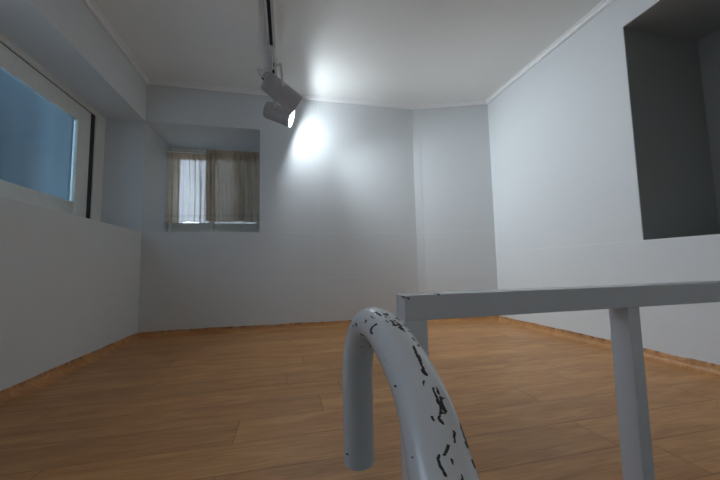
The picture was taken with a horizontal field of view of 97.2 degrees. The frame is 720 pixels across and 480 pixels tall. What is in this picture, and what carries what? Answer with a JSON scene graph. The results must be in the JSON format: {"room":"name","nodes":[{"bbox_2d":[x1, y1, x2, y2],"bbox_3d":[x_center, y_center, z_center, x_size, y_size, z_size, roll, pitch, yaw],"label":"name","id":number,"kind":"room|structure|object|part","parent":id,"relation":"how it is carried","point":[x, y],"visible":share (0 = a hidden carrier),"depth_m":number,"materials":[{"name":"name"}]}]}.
{"room":"empty room","nodes":[
{"label":"empty room","id":0,"kind":"room"},
{"bbox_2d":[0,0,146,390],"bbox_3d":[-1.607,0.169,0.300,0.500,3.678,4.923,0,-5,-13],"label":"wall","id":1,"kind":"structure","parent":0,"point":[69,283],"depth_m":1.89,"materials":[{"name":"paint"}]},
{"bbox_2d":[0,32,105,221],"bbox_3d":[-1.997,-0.689,1.420,0.138,1.004,2.723,0,-5,-13],"label":"window","id":2,"kind":"structure","parent":1,"relation":"in","point":[52,141],"depth_m":2.12,"materials":[{"name":"glass"}]},
{"bbox_3d":[-2.071,-0.646,1.940,0.004,0.649,0.985,0,-5,-13],"label":"pane","id":3,"kind":"part","parent":2,"relation":"part of","materials":[{"name":"blue glass"}]},
{"bbox_2d":[0,333,140,407],"bbox_3d":[-1.576,0.696,1.408,0.050,0.056,2.693,0,-5,-13],"label":"baseboard","id":4,"kind":"structure","parent":1,"relation":"attached to","point":[9,395],"depth_m":1.75,"materials":[{"name":"brown wood"}]},
{"bbox_2d":[83,0,149,84],"bbox_3d":[-1.580,-1.569,1.387,0.038,0.034,3.123,0,-5,-13],"label":"trim","id":5,"kind":"structure","parent":1,"relation":"attached to","point":[91,5],"depth_m":2.32,"materials":[{"name":"white paint"}]},
{"bbox_2d":[101,85,417,332],"bbox_3d":[-0.995,-0.192,3.417,3.079,2.460,0.800,0,-5,-13],"label":"wall","id":6,"kind":"structure","parent":0,"point":[336,239],"depth_m":3.08,"materials":[{"name":"paint"}]},
{"bbox_2d":[161,149,205,153],"bbox_3d":[-1.535,-0.903,3.334,0.990,0.036,0.036,0,-5,-13],"label":"curtain rod","id":7,"kind":"object","parent":6,"relation":"attached to","point":[162,151],"visible":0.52,"depth_m":3.26,"materials":[{"name":"white paint"}]},
{"bbox_3d":[-1.535,-0.903,3.334,0.982,0.012,0.012,0,-5,-13],"label":"rod","id":8,"kind":"part","parent":7,"relation":"part of","materials":[{"name":"white paint"}]},
{"bbox_2d":[165,150,209,222],"bbox_3d":[-1.774,-0.547,3.287,0.416,0.756,0.050,0,-5,-13],"label":"curtain","id":9,"kind":"object","parent":7,"relation":"hanging from","point":[186,172],"visible":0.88,"depth_m":3.28,"materials":[{"name":"beige fabric"}]},
{"bbox_2d":[205,149,259,222],"bbox_3d":[-1.316,-0.555,3.301,0.532,0.756,0.107,0,-5,-13],"label":"curtain","id":10,"kind":"object","parent":7,"relation":"hanging from","point":[232,177],"visible":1,"depth_m":3.29,"materials":[{"name":"beige fabric"}]},
{"bbox_2d":[168,147,259,231],"bbox_3d":[-1.592,-0.515,3.585,0.990,1.004,0.100,0,-5,-13],"label":"window","id":11,"kind":"structure","parent":6,"relation":"in","point":[240,226],"depth_m":3.51,"materials":[{"name":"plastic"}]},
{"bbox_3d":[-1.829,-0.542,3.512,0.405,0.854,0.035,0,-5,-13],"label":"sash","id":12,"kind":"part","parent":11,"relation":"part of","materials":[{"name":"plastic"}]},
{"bbox_3d":[-1.423,-0.549,3.644,0.455,0.744,0.004,0,-5,-13],"label":"pane","id":13,"kind":"part","parent":11,"relation":"part of","materials":[{"name":"clear glass"}]},
{"bbox_3d":[-1.423,-0.539,3.643,0.545,0.854,0.035,0,-5,-13],"label":"sash","id":14,"kind":"part","parent":11,"relation":"part of","materials":[{"name":"plastic"}]},
{"bbox_2d":[138,320,351,338],"bbox_3d":[-0.636,0.808,2.973,2.579,0.058,0.050,0,-5,-13],"label":"baseboard","id":15,"kind":"structure","parent":6,"relation":"attached to","point":[306,325],"depth_m":2.88,"materials":[{"name":"brown wood"}]},
{"bbox_2d":[146,79,412,109],"bbox_3d":[-0.683,-1.437,3.167,2.579,0.034,0.038,0,-5,-13],"label":"trim","id":16,"kind":"structure","parent":6,"relation":"attached to","point":[151,82],"depth_m":3.09,"materials":[{"name":"white paint"}]},
{"bbox_2d":[93,0,602,104],"bbox_3d":[0.302,-1.699,1.209,4.630,0.120,5.923,0,-5,-13],"label":"ceiling","id":17,"kind":"structure","parent":0,"point":[406,52],"depth_m":2.44,"materials":[{"name":"paint"}]},
{"bbox_2d":[263,0,277,75],"bbox_3d":[-0.580,-1.540,1.998,0.072,0.029,2.072,0,-5,-13],"label":"track","id":18,"kind":"object","parent":17,"relation":"attached to","point":[268,5],"visible":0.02,"depth_m":2.25,"materials":[{"name":"white metal"}]},
{"bbox_2d":[263,75,294,127],"bbox_3d":[-0.732,-1.234,2.871,0.277,0.431,0.209,0,-5,-13],"label":"spotlight","id":19,"kind":"object","parent":18,"relation":"attached to","point":[272,111],"visible":0.81,"depth_m":2.80,"materials":[{"name":"white metal"}]},
{"bbox_2d":[257,45,302,113],"bbox_3d":[-0.615,-1.230,2.441,0.339,0.516,0.303,0,-5,-13],"label":"spotlight","id":20,"kind":"object","parent":18,"relation":"attached to","point":[275,87],"visible":1,"depth_m":2.35,"materials":[{"name":"white metal"}]},
{"bbox_2d":[0,322,719,479],"bbox_3d":[-0.064,0.837,2.152,4.330,0.160,3.493,0,-5,-13],"label":"floor","id":21,"kind":"structure","parent":0,"point":[528,404],"depth_m":1.25,"materials":[{"name":"brown wood"}]},
{"bbox_2d":[396,281,719,479],"bbox_3d":[0.997,0.350,0.706,1.902,0.526,0.041,0,-5,-13],"label":"railing","id":22,"kind":"object","parent":21,"relation":"on","point":[623,302],"visible":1,"depth_m":0.58,"materials":[{"name":"grey metal"}]},
{"bbox_3d":[0.089,0.370,0.497,0.038,0.486,0.039,0,-5,-13],"label":"post","id":23,"kind":"part","parent":22,"relation":"part of","materials":[{"name":"grey metal"}]},
{"bbox_3d":[0.993,0.108,0.727,1.902,0.040,0.041,0,-5,-13],"label":"rail","id":24,"kind":"part","parent":22,"relation":"part of","materials":[{"name":"grey metal"}]},
{"bbox_3d":[0.515,0.370,0.595,0.027,0.486,0.038,0,-5,-13],"label":"post","id":25,"kind":"part","parent":22,"relation":"part of","materials":[{"name":"grey metal"}]},
{"bbox_2d":[412,104,497,292],"bbox_3d":[1.045,-0.206,3.749,1.056,2.460,1.060,0,-5,-13],"label":"wall","id":26,"kind":"structure","parent":0,"point":[456,248],"depth_m":3.34,"materials":[{"name":"paint"}]},
{"bbox_2d":[412,100,486,109],"bbox_3d":[0.963,-1.450,3.411,0.795,0.034,0.038,-2,-5,6],"label":"trim","id":27,"kind":"structure","parent":26,"relation":"attached to","point":[479,102],"depth_m":3.40,"materials":[{"name":"white paint"}]},
{"bbox_2d":[427,316,498,321],"bbox_3d":[1.008,0.796,3.216,0.795,0.055,0.050,-2,-5,6],"label":"baseboard","id":28,"kind":"structure","parent":26,"relation":"attached to","point":[485,318],"depth_m":3.21,"materials":[{"name":"brown wood"}]},
{"bbox_2d":[488,0,719,364],"bbox_3d":[2.156,0.199,1.566,0.740,3.678,5.723,0,-5,-13],"label":"wall","id":29,"kind":"structure","parent":0,"point":[566,203],"depth_m":2.28,"materials":[{"name":"paint"}]},
{"bbox_2d":[486,0,613,103],"bbox_3d":[1.658,-1.583,1.992,0.038,0.034,2.863,0,-5,-13],"label":"trim","id":30,"kind":"structure","parent":29,"relation":"attached to","point":[604,3],"depth_m":2.50,"materials":[{"name":"white paint"}]},
{"bbox_2d":[498,316,719,377],"bbox_3d":[1.650,0.681,2.010,0.050,0.057,2.433,0,-5,-13],"label":"baseboard","id":31,"kind":"structure","parent":29,"relation":"attached to","point":[702,367],"depth_m":2.08,"materials":[{"name":"brown wood"}]},
{"bbox_2d":[623,0,719,239],"bbox_3d":[2.134,-0.731,1.439,0.638,1.362,1.226,0,-5,-13],"label":"wall niche","id":32,"kind":"object","parent":29,"relation":"in","point":[672,48],"visible":0.95,"depth_m":2.03,"materials":[{"name":"grey paint"}]},
{"bbox_3d":[0.595,1.959,-0.733,3.930,0.150,2.450,0,-5,-13],"label":"floor","id":33,"kind":"structure","parent":0,"visible":0},
{"bbox_3d":[-0.349,1.268,-0.985,1.380,1.223,2.400,0,-5,-13],"label":"stairs","id":34,"kind":"structure","parent":33,"relation":"on","visible":0},
{"bbox_2d":[342,307,479,479],"bbox_3d":[0.136,0.665,-0.365,0.066,1.303,1.511,0,-5,-10],"label":"handrail","id":35,"kind":"object","parent":34,"relation":"on","point":[435,445],"visible":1,"depth_m":0.24,"materials":[{"name":"grey metal"}]}
]}

